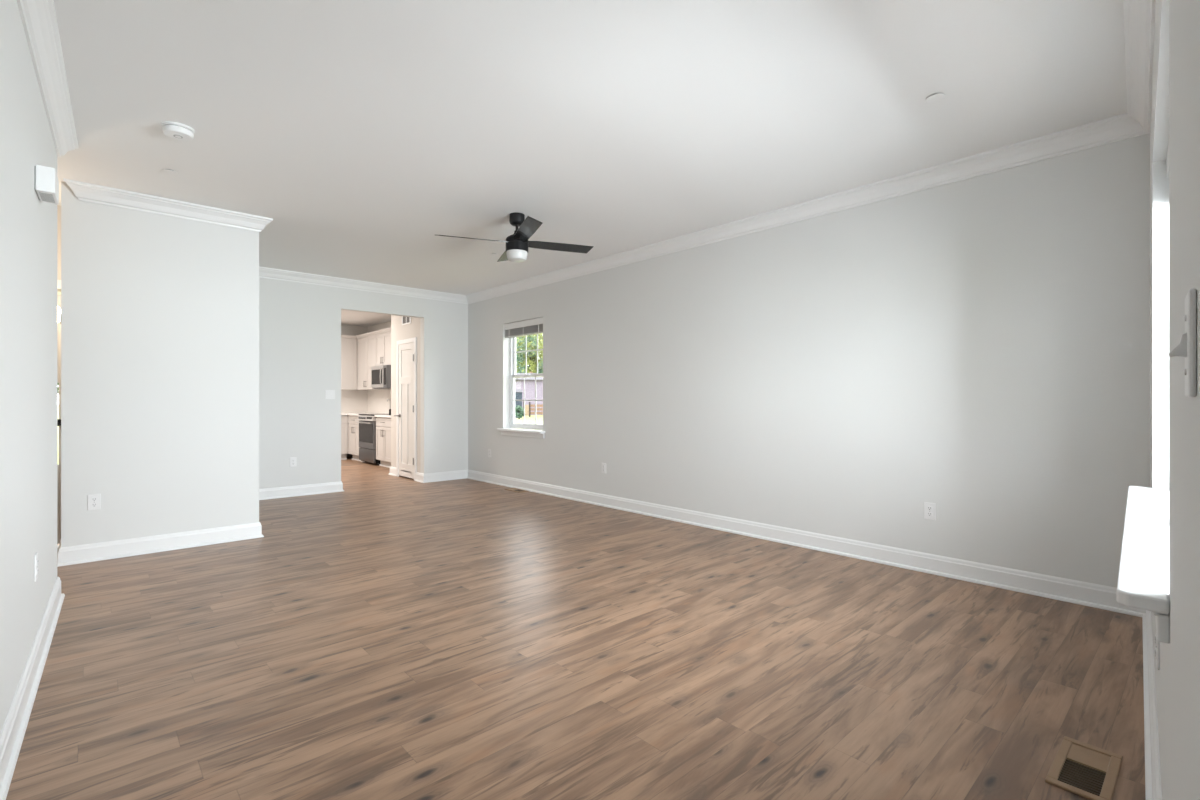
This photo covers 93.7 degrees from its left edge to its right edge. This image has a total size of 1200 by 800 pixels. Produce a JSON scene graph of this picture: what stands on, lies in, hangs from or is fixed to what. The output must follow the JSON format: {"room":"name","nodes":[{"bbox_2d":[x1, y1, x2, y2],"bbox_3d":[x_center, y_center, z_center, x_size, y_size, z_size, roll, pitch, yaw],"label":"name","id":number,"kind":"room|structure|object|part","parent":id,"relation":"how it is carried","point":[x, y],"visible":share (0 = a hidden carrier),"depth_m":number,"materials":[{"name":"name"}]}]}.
{"room":"empty living room","nodes":[
{"label":"empty living room","id":0,"kind":"room"},
{"bbox_2d":[0,0,56,733],"bbox_3d":[-1.672,-0.190,1.416,0.131,2.740,4.945,0,0,-40],"label":"wall","id":1,"kind":"structure","parent":0,"point":[28,225],"depth_m":2.21,"materials":[{"name":"paint"}]},
{"bbox_2d":[0,577,64,799],"bbox_3d":[-1.735,1.116,1.614,0.030,0.128,4.628,0,0,-40],"label":"baseboard","id":2,"kind":"structure","parent":1,"relation":"attached to","point":[12,734],"depth_m":2.12,"materials":[{"name":"paint"}]},
{"bbox_2d":[34,552,37,581],"bbox_3d":[-2.488,0.737,2.481,0.009,0.116,0.072,0,0,-40],"label":"wall outlet","id":3,"kind":"object","parent":1,"relation":"attached to","point":[36,554],"visible":1,"depth_m":2.47,"materials":[{"name":"white plastic"}]},
{"bbox_2d":[34,165,58,204],"bbox_3d":[-2.508,-0.973,2.549,0.066,0.114,0.200,0,0,-40],"label":"door chime","id":4,"kind":"object","parent":1,"relation":"attached to","point":[46,182],"visible":1,"depth_m":2.48,"materials":[{"name":"white plastic"}]},
{"bbox_3d":[-2.532,-0.974,2.529,0.004,0.100,0.184,0,0,-40],"label":"plate","id":5,"kind":"part","parent":4,"relation":"part of","materials":[{"name":"grey plastic"}]},
{"bbox_2d":[39,192,54,202],"bbox_3d":[-2.506,-0.918,2.548,0.043,0.002,0.136,0,0,-40],"label":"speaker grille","id":6,"kind":"object","parent":4,"relation":"attached to","point":[43,196],"depth_m":2.54,"materials":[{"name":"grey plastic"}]},
{"bbox_2d":[16,0,77,156],"bbox_3d":[-1.732,-1.504,1.655,0.088,0.112,4.686,0,0,-40],"label":"trim","id":7,"kind":"structure","parent":1,"relation":"attached to","point":[38,17],"depth_m":2.53,"materials":[{"name":"paint"}]},
{"bbox_2d":[57,205,60,291],"bbox_3d":[-3.419,-0.190,2.836,3.418,2.740,4.000,0,0,-42],"label":"wall","id":8,"kind":"structure","parent":0,"point":[58,206],"depth_m":4.51,"materials":[{"name":"paint"}]},
{"bbox_2d":[61,181,258,546],"bbox_3d":[-4.104,-0.190,5.207,1.231,2.740,2.115,0,0,-42],"label":"wall partition","id":9,"kind":"structure","parent":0,"point":[160,313],"depth_m":4.36,"materials":[{"name":"paint"}]},
{"bbox_2d":[57,295,60,543],"bbox_3d":[-4.696,0.155,4.208,0.983,2.010,0.122,0,0,-42],"label":"door","id":10,"kind":"structure","parent":9,"relation":"in","point":[58,296],"depth_m":4.54,"materials":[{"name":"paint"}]},
{"bbox_2d":[57,306,60,322],"bbox_3d":[-4.137,-0.650,4.253,0.105,0.150,0.100,0,0,-42],"label":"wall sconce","id":11,"kind":"object","parent":9,"relation":"attached to","point":[58,308],"visible":0.29,"depth_m":4.25,"materials":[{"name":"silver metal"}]},
{"bbox_2d":[57,280,60,288],"bbox_3d":[-4.703,0.110,4.157,1.065,2.140,0.018,0,0,-42],"label":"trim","id":12,"kind":"structure","parent":9,"relation":"attached to","point":[58,281],"depth_m":4.49,"materials":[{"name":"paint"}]},
{"bbox_2d":[88,494,100,510],"bbox_3d":[-3.713,0.750,4.126,0.072,0.116,0.009,0,0,-42],"label":"wall outlet","id":13,"kind":"object","parent":9,"relation":"attached to","point":[94,500],"visible":1,"depth_m":4.13,"materials":[{"name":"white plastic"}]},
{"bbox_2d":[57,522,263,566],"bbox_3d":[-3.381,1.116,4.415,1.291,0.128,0.030,0,0,-42],"label":"baseboard","id":14,"kind":"structure","parent":9,"relation":"attached to","point":[70,555],"depth_m":4.35,"materials":[{"name":"paint"}]},
{"bbox_2d":[63,178,272,231],"bbox_3d":[-3.325,-1.504,4.427,1.308,0.112,0.088,0,0,-42],"label":"trim","id":15,"kind":"structure","parent":9,"relation":"attached to","point":[87,192],"depth_m":4.37,"materials":[{"name":"paint"}]},
{"bbox_2d":[341,325,367,455],"bbox_3d":[-6.403,-0.190,10.817,3.740,2.740,0.150,0,0,-42],"label":"wall","id":16,"kind":"structure","parent":0,"point":[345,329],"depth_m":11.81,"materials":[{"name":"paint"}]},
{"bbox_2d":[341,338,356,389],"bbox_3d":[-5.566,-0.732,11.258,1.250,1.047,0.330,0,0,-42],"label":"upper cabinet","id":17,"kind":"object","parent":16,"relation":"attached to","point":[348,346],"visible":0.25,"depth_m":11.45,"materials":[{"name":"paint"}]},
{"bbox_2d":[341,335,356,338],"bbox_3d":[-5.438,-1.285,11.117,1.250,0.060,0.050,0,0,-42],"label":"trim","id":18,"kind":"structure","parent":17,"relation":"attached to","point":[342,336],"depth_m":11.41,"materials":[{"name":"paint"}]},
{"bbox_2d":[259,278,467,488],"bbox_3d":[-3.240,-0.190,7.443,3.262,2.740,0.120,0,0,-42],"label":"wall","id":19,"kind":"structure","parent":0,"point":[300,323],"depth_m":7.11,"materials":[{"name":"paint"}]},
{"bbox_2d":[290,457,295,466],"bbox_3d":[-3.757,0.760,6.883,0.072,0.116,0.009,0,0,-42],"label":"wall outlet","id":20,"kind":"object","parent":19,"relation":"attached to","point":[292,459],"visible":1,"depth_m":6.88,"materials":[{"name":"white plastic"}]},
{"bbox_2d":[259,481,343,499],"bbox_3d":[-3.817,1.116,6.814,1.362,0.128,0.030,0,0,-42],"label":"baseboard","id":21,"kind":"structure","parent":19,"relation":"attached to","point":[320,488],"depth_m":6.92,"materials":[{"name":"paint"}]},
{"bbox_2d":[325,390,334,398],"bbox_3d":[-3.441,-0.070,7.171,0.116,0.116,0.010,0,0,-42],"label":"light switch","id":22,"kind":"object","parent":19,"relation":"attached to","point":[329,394],"visible":1,"depth_m":7.17,"materials":[{"name":"white plastic"}]},
{"bbox_2d":[259,267,467,303],"bbox_3d":[-3.133,-1.504,7.400,3.162,0.112,0.088,0,0,-42],"label":"trim","id":23,"kind":"structure","parent":19,"relation":"attached to","point":[264,272],"depth_m":7.35,"materials":[{"name":"paint"}]},
{"bbox_2d":[423,470,467,482],"bbox_3d":[-2.255,1.116,8.242,0.730,0.128,0.030,0,0,-42],"label":"baseboard","id":24,"kind":"structure","parent":19,"relation":"attached to","point":[460,474],"depth_m":8.23,"materials":[{"name":"paint"}]},
{"bbox_2d":[368,321,390,336],"bbox_3d":[-3.453,-0.190,10.472,0.150,2.740,4.640,0,0,-42],"label":"wall","id":25,"kind":"structure","parent":0,"point":[386,324],"depth_m":11.53,"materials":[{"name":"paint"}]},
{"bbox_2d":[357,335,388,389],"bbox_3d":[-4.553,-0.732,11.293,0.368,1.047,0.976,0,0,-42],"label":"upper cabinet","id":26,"kind":"object","parent":25,"relation":"attached to","point":[365,346],"visible":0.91,"depth_m":11.21,"materials":[{"name":"paint"}]},
{"bbox_3d":[-4.818,-0.732,11.381,0.021,1.039,0.480,0,0,-42],"label":"door","id":27,"kind":"part","parent":26,"relation":"part of","materials":[{"name":"paint"}]},
{"bbox_3d":[-4.489,-0.732,11.021,0.021,1.039,0.480,0,0,-42],"label":"door","id":28,"kind":"part","parent":26,"relation":"part of","materials":[{"name":"paint"}]},
{"bbox_2d":[356,327,390,338],"bbox_3d":[-4.168,-1.285,10.618,0.050,0.060,2.500,0,0,-42],"label":"trim","id":29,"kind":"structure","parent":26,"relation":"attached to","point":[385,330],"depth_m":10.79,"materials":[{"name":"paint"}]},
{"bbox_2d":[375,332,390,365],"bbox_3d":[-3.968,-0.950,10.652,0.368,0.610,0.756,0,0,-42],"label":"upper cabinet","id":30,"kind":"object","parent":25,"relation":"attached to","point":[382,341],"visible":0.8,"depth_m":10.54,"materials":[{"name":"paint"}]},
{"bbox_3d":[-4.196,-0.950,10.700,0.021,0.602,0.370,0,0,-42],"label":"door","id":31,"kind":"part","parent":30,"relation":"part of","materials":[{"name":"paint"}]},
{"bbox_2d":[371,365,390,388],"bbox_3d":[-4.007,-0.427,10.616,0.454,0.426,0.754,0,0,-42],"label":"microwave","id":32,"kind":"object","parent":30,"relation":"attached to","point":[380,375],"visible":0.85,"depth_m":10.39,"materials":[{"name":"silver metal"}]},
{"bbox_3d":[-4.181,-0.435,10.564,0.020,0.401,0.592,0,0,-42],"label":"door","id":33,"kind":"part","parent":32,"relation":"part of","materials":[{"name":"metal"}]},
{"bbox_3d":[-3.926,-0.435,10.286,0.020,0.401,0.154,0,0,-42],"label":"control panel","id":34,"kind":"part","parent":32,"relation":"part of","materials":[{"name":"silver metal"}]},
{"bbox_3d":[-3.941,-0.950,10.421,0.021,0.602,0.370,0,0,-42],"label":"door","id":35,"kind":"part","parent":30,"relation":"part of","materials":[{"name":"paint"}]},
{"bbox_2d":[391,315,419,475],"bbox_3d":[-2.626,-0.190,8.803,0.880,2.740,1.060,0,0,-42],"label":"wall","id":36,"kind":"structure","parent":0,"point":[399,331],"depth_m":8.69,"materials":[{"name":"paint"}]},
{"bbox_2d":[341,389,390,412],"bbox_3d":[-4.605,0.030,10.036,2.140,0.476,3.430,0,0,-42],"label":"backsplash","id":37,"kind":"structure","parent":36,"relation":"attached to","point":[352,401],"depth_m":11.75,"materials":[{"name":"white tile"}]},
{"bbox_2d":[388,467,395,475],"bbox_3d":[-3.247,1.116,8.809,0.030,0.128,0.273,0,0,-42],"label":"baseboard","id":38,"kind":"structure","parent":36,"relation":"attached to","point":[392,469],"depth_m":8.80,"materials":[{"name":"paint"}]},
{"bbox_2d":[394,342,413,478],"bbox_3d":[-2.934,0.154,8.464,0.088,2.011,0.625,0,0,-42],"label":"door","id":39,"kind":"structure","parent":36,"relation":"in","point":[406,351],"depth_m":8.45,"materials":[{"name":"paint"}]},
{"bbox_2d":[396,337,416,480],"bbox_3d":[-2.916,0.132,8.457,0.017,2.097,0.694,0,0,-42],"label":"trim","id":40,"kind":"structure","parent":36,"relation":"attached to","point":[410,340],"depth_m":8.38,"materials":[{"name":"paint"}]},
{"bbox_2d":[402,316,410,324],"bbox_3d":[-2.914,-1.215,8.458,0.012,0.150,0.300,0,0,-42],"label":"air vent","id":41,"kind":"object","parent":36,"relation":"in","point":[405,320],"visible":0.63,"depth_m":8.46,"materials":[{"name":"white plastic"}]},
{"bbox_2d":[415,472,423,482],"bbox_3d":[-2.595,1.116,8.095,0.030,0.128,0.273,0,0,-42],"label":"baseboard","id":42,"kind":"structure","parent":36,"relation":"attached to","point":[419,476],"depth_m":8.10,"materials":[{"name":"paint"}]},
{"bbox_2d":[6,456,1145,799],"bbox_3d":[-3.420,1.240,5.003,8.100,0.120,13.200,0,0,-42],"label":"floor","id":43,"kind":"structure","parent":0,"point":[385,636],"depth_m":2.43,"materials":[{"name":"brown wood"}]},
{"bbox_2d":[341,415,347,459],"bbox_3d":[-5.673,0.743,10.923,1.300,0.875,0.656,0,0,-42],"label":"base cabinet","id":44,"kind":"object","parent":43,"relation":"on","point":[344,418],"visible":0.2,"depth_m":11.11,"materials":[{"name":"paint"}]},
{"bbox_3d":[-5.245,0.389,10.935,0.642,0.153,0.021,0,0,-42],"label":"drawer","id":45,"kind":"part","parent":44,"relation":"part of","materials":[{"name":"paint"}]},
{"bbox_3d":[-5.245,0.767,10.935,0.642,0.589,0.021,0,0,-42],"label":"door","id":46,"kind":"part","parent":44,"relation":"part of","materials":[{"name":"paint"}]},
{"bbox_2d":[341,413,380,415],"bbox_3d":[-5.248,0.285,10.887,1.940,0.034,1.306,0,0,-42],"label":"countertop","id":47,"kind":"structure","parent":44,"relation":"on","point":[351,414],"depth_m":11.16,"materials":[{"name":"stone"}]},
{"bbox_2d":[348,415,363,461],"bbox_3d":[-4.562,0.743,11.086,0.636,0.875,0.674,0,0,-42],"label":"base cabinet","id":48,"kind":"object","parent":43,"relation":"on","point":[353,427],"visible":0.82,"depth_m":10.92,"materials":[{"name":"paint"}]},
{"bbox_3d":[-4.875,0.767,11.028,0.021,0.589,0.329,0,0,-42],"label":"door","id":49,"kind":"part","parent":48,"relation":"part of","materials":[{"name":"paint"}]},
{"bbox_3d":[-4.761,0.389,10.904,0.021,0.153,0.666,0,0,-42],"label":"drawer","id":50,"kind":"part","parent":48,"relation":"part of","materials":[{"name":"paint"}]},
{"bbox_3d":[-4.647,0.767,10.779,0.021,0.589,0.329,0,0,-42],"label":"door","id":51,"kind":"part","parent":48,"relation":"part of","materials":[{"name":"paint"}]},
{"bbox_2d":[356,413,388,464],"bbox_3d":[-4.100,0.721,10.531,0.686,0.918,0.760,0,0,-42],"label":"range","id":52,"kind":"object","parent":43,"relation":"on","point":[367,425],"visible":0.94,"depth_m":10.26,"materials":[{"name":"silver glass"}]},
{"bbox_3d":[-4.303,0.328,10.346,0.064,0.105,0.754,0,0,-42],"label":"control panel","id":53,"kind":"part","parent":52,"relation":"part of","materials":[{"name":"metal"}]},
{"bbox_3d":[-4.292,1.015,10.356,0.034,0.230,0.746,0,0,-42],"label":"storage drawer","id":54,"kind":"part","parent":52,"relation":"part of","materials":[{"name":"silver metal"}]},
{"bbox_3d":[-4.294,0.640,10.354,0.038,0.500,0.746,0,0,-42],"label":"oven door","id":55,"kind":"part","parent":52,"relation":"part of","materials":[{"name":"silver metal"}]},
{"bbox_2d":[359,413,388,415],"bbox_3d":[-4.078,0.274,10.552,0.625,0.023,0.760,0,0,-42],"label":"cooktop","id":56,"kind":"object","parent":52,"relation":"in","point":[381,413],"depth_m":10.25,"materials":[{"name":"glass"}]},
{"bbox_2d":[376,417,390,467],"bbox_3d":[-3.574,0.743,10.004,0.636,0.875,0.720,0,0,-42],"label":"base cabinet","id":57,"kind":"object","parent":43,"relation":"on","point":[383,425],"visible":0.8,"depth_m":9.82,"materials":[{"name":"paint"}]},
{"bbox_3d":[-3.894,0.767,9.955,0.021,0.589,0.352,0,0,-42],"label":"door","id":58,"kind":"part","parent":57,"relation":"part of","materials":[{"name":"paint"}]},
{"bbox_2d":[374,415,390,417],"bbox_3d":[-3.559,0.285,10.007,0.635,0.034,0.736,0,0,-42],"label":"countertop","id":59,"kind":"structure","parent":57,"relation":"on","point":[385,416],"depth_m":9.74,"materials":[{"name":"stone"}]},
{"bbox_3d":[-3.773,0.389,9.822,0.021,0.153,0.712,0,0,-42],"label":"drawer","id":60,"kind":"part","parent":57,"relation":"part of","materials":[{"name":"paint"}]},
{"bbox_3d":[-3.651,0.767,9.689,0.021,0.589,0.352,0,0,-42],"label":"door","id":61,"kind":"part","parent":57,"relation":"part of","materials":[{"name":"paint"}]},
{"bbox_2d":[505,488,526,492],"bbox_3d":[-1.091,1.175,7.331,0.150,0.009,0.335,0,0,-42],"label":"floor vent","id":62,"kind":"object","parent":43,"relation":"in","point":[509,489],"visible":1,"depth_m":7.30,"materials":[{"name":"brown wood"}]},
{"bbox_2d":[1045,736,1122,799],"bbox_3d":[1.548,1.175,1.794,0.335,0.009,0.150,0,0,-42],"label":"floor vent","id":63,"kind":"object","parent":43,"relation":"in","point":[1091,772],"visible":1,"depth_m":1.78,"materials":[{"name":"brown wood"}]},
{"bbox_3d":[1.607,1.177,1.847,0.112,0.005,0.098,0,0,-42],"label":"damper plate","id":64,"kind":"part","parent":63,"relation":"part of","materials":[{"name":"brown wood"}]},
{"bbox_2d":[54,0,1127,326],"bbox_3d":[-3.420,-1.635,5.003,8.100,0.150,13.200,0,0,-42],"label":"ceiling","id":65,"kind":"structure","parent":0,"point":[367,132],"depth_m":2.97,"materials":[{"name":"paint"}]},
{"bbox_2d":[162,169,177,174],"bbox_3d":[-2.928,-1.555,3.827,0.084,0.010,0.084,0,0,-42],"label":"sprinkler cover","id":66,"kind":"object","parent":65,"relation":"attached to","point":[168,171],"visible":1,"depth_m":3.81,"materials":[{"name":"paint"}]},
{"bbox_2d":[161,121,194,140],"bbox_3d":[-2.419,-1.534,3.222,0.156,0.052,0.156,0,0,-42],"label":"smoke detector","id":67,"kind":"object","parent":65,"relation":"attached to","point":[175,130],"visible":1,"depth_m":3.19,"materials":[{"name":"white plastic"}]},
{"bbox_2d":[436,212,593,261],"bbox_3d":[-0.700,-1.365,4.739,1.005,0.390,1.005,0,0,26],"label":"ceiling fan","id":68,"kind":"object","parent":65,"relation":"hanging from","point":[517,244],"visible":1,"depth_m":4.68,"materials":[{"name":"black metal"}]},
{"bbox_3d":[-1.047,-1.325,4.612,0.590,0.006,0.124,0,15,-20],"label":"blade","id":69,"kind":"part","parent":68,"relation":"part of","materials":[{"name":"black wood"}]},
{"bbox_3d":[-0.826,-1.325,5.086,0.124,0.006,0.590,-16,5,-19],"label":"blade","id":70,"kind":"part","parent":68,"relation":"part of","materials":[{"name":"black wood"}]},
{"bbox_3d":[-0.700,-1.210,4.739,0.176,0.080,0.176,0,0,-42],"label":"lamp shade","id":71,"kind":"part","parent":68,"relation":"part of","materials":[{"name":"white glass"}]},
{"bbox_3d":[-0.573,-1.325,4.391,0.124,0.006,0.590,16,-5,-19],"label":"blade","id":72,"kind":"part","parent":68,"relation":"part of","materials":[{"name":"black wood"}]},
{"bbox_3d":[-0.352,-1.325,4.865,0.590,0.006,0.124,0,-15,-20],"label":"blade","id":73,"kind":"part","parent":68,"relation":"part of","materials":[{"name":"black wood"}]},
{"bbox_2d":[926,93,944,102],"bbox_3d":[1.726,-1.555,2.891,0.084,0.010,0.084,0,0,-42],"label":"sprinkler cover","id":74,"kind":"object","parent":65,"relation":"attached to","point":[936,97],"visible":1,"depth_m":2.89,"materials":[{"name":"paint"}]},
{"bbox_2d":[468,133,1149,587],"bbox_3d":[0.550,-0.190,5.847,0.180,2.740,7.590,0,0,-42],"label":"wall","id":75,"kind":"structure","parent":0,"point":[977,348],"depth_m":4.06,"materials":[{"name":"paint"}]},
{"bbox_2d":[497,428,544,438],"bbox_3d":[-1.021,0.439,7.452,0.183,0.093,1.020,0,0,-42],"label":"window sill","id":76,"kind":"structure","parent":75,"relation":"attached to","point":[504,431],"depth_m":7.39,"materials":[{"name":"paint"}]},
{"bbox_2d":[504,317,542,337],"bbox_3d":[-0.995,-0.956,7.476,0.082,0.191,0.912,0,0,-42],"label":"window blind","id":77,"kind":"object","parent":75,"relation":"attached to","point":[533,326],"visible":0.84,"depth_m":7.43,"materials":[{"name":"plastic"}]},
{"bbox_3d":[-0.991,-0.869,7.480,0.072,0.017,0.896,0,0,-42],"label":"rail","id":78,"kind":"part","parent":77,"relation":"part of","materials":[{"name":"white plastic"}]},
{"bbox_2d":[510,334,542,429],"bbox_3d":[-0.933,-0.333,7.533,0.085,1.445,0.920,0,0,-42],"label":"window","id":79,"kind":"structure","parent":75,"relation":"in","point":[513,352],"depth_m":7.78,"materials":[{"name":"plastic"}]},
{"bbox_3d":[-0.938,0.004,7.528,0.028,0.702,0.850,0,0,-42],"label":"sash","id":80,"kind":"part","parent":79,"relation":"part of","materials":[{"name":"plastic"}]},
{"bbox_3d":[-0.915,-0.664,7.548,0.028,0.713,0.850,0,0,-42],"label":"sash","id":81,"kind":"part","parent":79,"relation":"part of","materials":[{"name":"plastic"}]},
{"bbox_2d":[602,463,605,473],"bbox_3d":[0.042,0.760,6.263,0.009,0.116,0.072,0,0,-42],"label":"wall outlet","id":82,"kind":"object","parent":75,"relation":"attached to","point":[603,464],"visible":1,"depth_m":6.25,"materials":[{"name":"white plastic"}]},
{"bbox_2d":[467,470,1145,616],"bbox_3d":[0.483,1.116,5.764,0.030,0.128,7.382,0,0,-42],"label":"baseboard","id":83,"kind":"structure","parent":75,"relation":"attached to","point":[1052,587],"depth_m":4.13,"materials":[{"name":"paint"}]},
{"bbox_2d":[466,113,1148,303],"bbox_3d":[0.462,-1.504,5.744,0.088,0.112,7.382,0,0,-42],"label":"trim","id":84,"kind":"structure","parent":75,"relation":"attached to","point":[1123,126],"depth_m":4.05,"materials":[{"name":"paint"}]},
{"bbox_2d":[924,502,935,519],"bbox_3d":[2.254,0.760,3.841,0.009,0.116,0.072,0,0,-42],"label":"wall outlet","id":85,"kind":"object","parent":75,"relation":"attached to","point":[929,508],"visible":1,"depth_m":3.84,"materials":[{"name":"white plastic"}]},
{"bbox_2d":[1150,0,1199,799],"bbox_3d":[1.528,-0.190,1.371,0.220,2.740,5.100,0,0,44],"label":"wall","id":86,"kind":"structure","parent":0,"point":[1175,101],"depth_m":0.90,"materials":[{"name":"paint"}]},
{"bbox_2d":[1123,0,1155,132],"bbox_3d":[1.382,-1.504,1.441,0.088,0.112,4.539,0,0,44],"label":"trim","id":87,"kind":"structure","parent":86,"relation":"attached to","point":[1139,15],"depth_m":2.45,"materials":[{"name":"paint"}]},
{"bbox_2d":[1117,486,1169,643],"bbox_3d":[1.824,0.439,1.794,0.218,0.093,1.980,0,0,44],"label":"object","id":88,"kind":"structure","parent":86,"relation":"attached to","point":[1143,576],"depth_m":1.39,"materials":[{"name":"paint"}]},
{"bbox_2d":[1142,610,1161,799],"bbox_3d":[1.403,1.116,1.421,0.030,0.128,4.539,0,0,44],"label":"baseboard","id":89,"kind":"structure","parent":86,"relation":"attached to","point":[1153,790],"depth_m":1.94,"materials":[{"name":"paint"}]},
{"bbox_2d":[1155,632,1159,669],"bbox_3d":[1.670,0.740,1.685,0.009,0.116,0.072,0,0,44],"label":"wall outlet","id":90,"kind":"object","parent":86,"relation":"attached to","point":[1157,643],"visible":0.81,"depth_m":1.66,"materials":[{"name":"white plastic"}]},
{"bbox_2d":[1166,143,1168,178],"bbox_3d":[2.196,-0.956,2.105,0.082,0.191,0.907,0,0,44],"label":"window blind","id":91,"kind":"object","parent":86,"relation":"attached to","point":[1167,160],"visible":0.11,"depth_m":2.36,"materials":[{"name":"plastic"}]},
{"bbox_2d":[1168,288,1196,396],"bbox_3d":[0.649,-0.061,0.627,0.021,0.116,0.072,0,0,44],"label":"light switch","id":92,"kind":"object","parent":86,"relation":"attached to","point":[1187,347],"visible":1,"depth_m":0.60,"materials":[{"name":"white plastic"}]},
{"bbox_3d":[0.654,-0.061,0.622,0.006,0.116,0.072,0,0,44],"label":"plate","id":93,"kind":"part","parent":92,"relation":"part of","materials":[{"name":"white plastic"}]},
{"label":"outside","id":94,"kind":"structure","parent":0,"visible":0},
{"bbox_2d":[57,405,542,463],"bbox_3d":[3.820,1.600,84.767,400.000,0.200,400.000,0,0,-42],"label":"ground","id":95,"kind":"structure","parent":94,"point":[539,418],"depth_m":39.21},
{"bbox_2d":[515,389,522,417],"bbox_3d":[-6.954,0.300,47.464,0.680,2.400,1.200,0,0,-20],"label":"shed","id":96,"kind":"object","parent":95,"relation":"on","point":[518,392],"visible":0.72,"depth_m":46.99,"materials":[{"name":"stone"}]},
{"bbox_2d":[515,405,523,418],"bbox_3d":[-6.336,0.953,44.569,1.067,1.095,1.032,0,0,-42],"label":"tree","id":97,"kind":"object","parent":95,"relation":"on","point":[519,411],"visible":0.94,"depth_m":44.42,"materials":[{"name":"green plant"}]},
{"bbox_2d":[516,335,538,372],"bbox_3d":[-10.010,-3.213,65.978,4.378,9.426,4.762,0,0,-42],"label":"tree","id":98,"kind":"object","parent":95,"relation":"on","point":[519,358],"visible":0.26,"depth_m":65.49,"materials":[{"name":"green plant"}]},
{"bbox_2d":[515,373,542,414],"bbox_3d":[-3.524,-0.650,59.947,11.500,4.300,6.800,0,0,-18],"label":"house","id":99,"kind":"structure","parent":95,"relation":"on","point":[529,381],"depth_m":55.80,"materials":[{"name":"white"}]},
{"bbox_2d":[516,333,542,372],"bbox_3d":[-10.063,-5.956,84.102,8.688,14.912,9.439,0,0,-42],"label":"tree","id":100,"kind":"object","parent":95,"relation":"on","point":[532,363],"visible":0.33,"depth_m":83.03,"materials":[{"name":"green plant"}]},
{"bbox_2d":[523,402,542,416],"bbox_3d":[-4.988,0.840,50.434,3.840,1.320,0.120,0,0,-19],"label":"wooden fence","id":101,"kind":"object","parent":95,"relation":"on","point":[528,409],"visible":0.39,"depth_m":50.03,"materials":[{"name":"brown wood"}]},
{"bbox_3d":[-6.499,0.910,49.909,0.400,0.980,0.040,0,0,-19],"label":"panel","id":102,"kind":"part","parent":101,"relation":"part of","materials":[{"name":"brown wood"}]},
{"bbox_3d":[-6.254,0.840,49.994,0.120,1.320,0.120,0,0,-19],"label":"post","id":103,"kind":"part","parent":101,"relation":"part of","materials":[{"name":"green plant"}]},
{"bbox_3d":[-4.714,0.510,50.529,3.140,0.220,0.040,0,0,-19],"label":"rail","id":104,"kind":"part","parent":101,"relation":"part of","materials":[{"name":"brown wood"}]},
{"bbox_3d":[-4.714,0.840,50.529,3.140,0.220,0.040,0,0,-19],"label":"rail","id":105,"kind":"part","parent":101,"relation":"part of","materials":[{"name":"brown wood"}]},
{"bbox_2d":[528,334,542,369],"bbox_3d":[-8.753,-6.290,92.702,7.212,15.581,7.243,0,0,20],"label":"tree","id":106,"kind":"object","parent":95,"relation":"on","point":[540,334],"visible":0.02,"depth_m":91.59,"materials":[{"name":"green plant"}]},
{"bbox_2d":[536,359,542,372],"bbox_3d":[-6.749,-1.632,63.965,1.187,6.264,1.030,0,0,-20],"label":"tree","id":107,"kind":"object","parent":95,"relation":"on","point":[541,362],"visible":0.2,"depth_m":64.02,"materials":[{"name":"green plant"}]}
]}

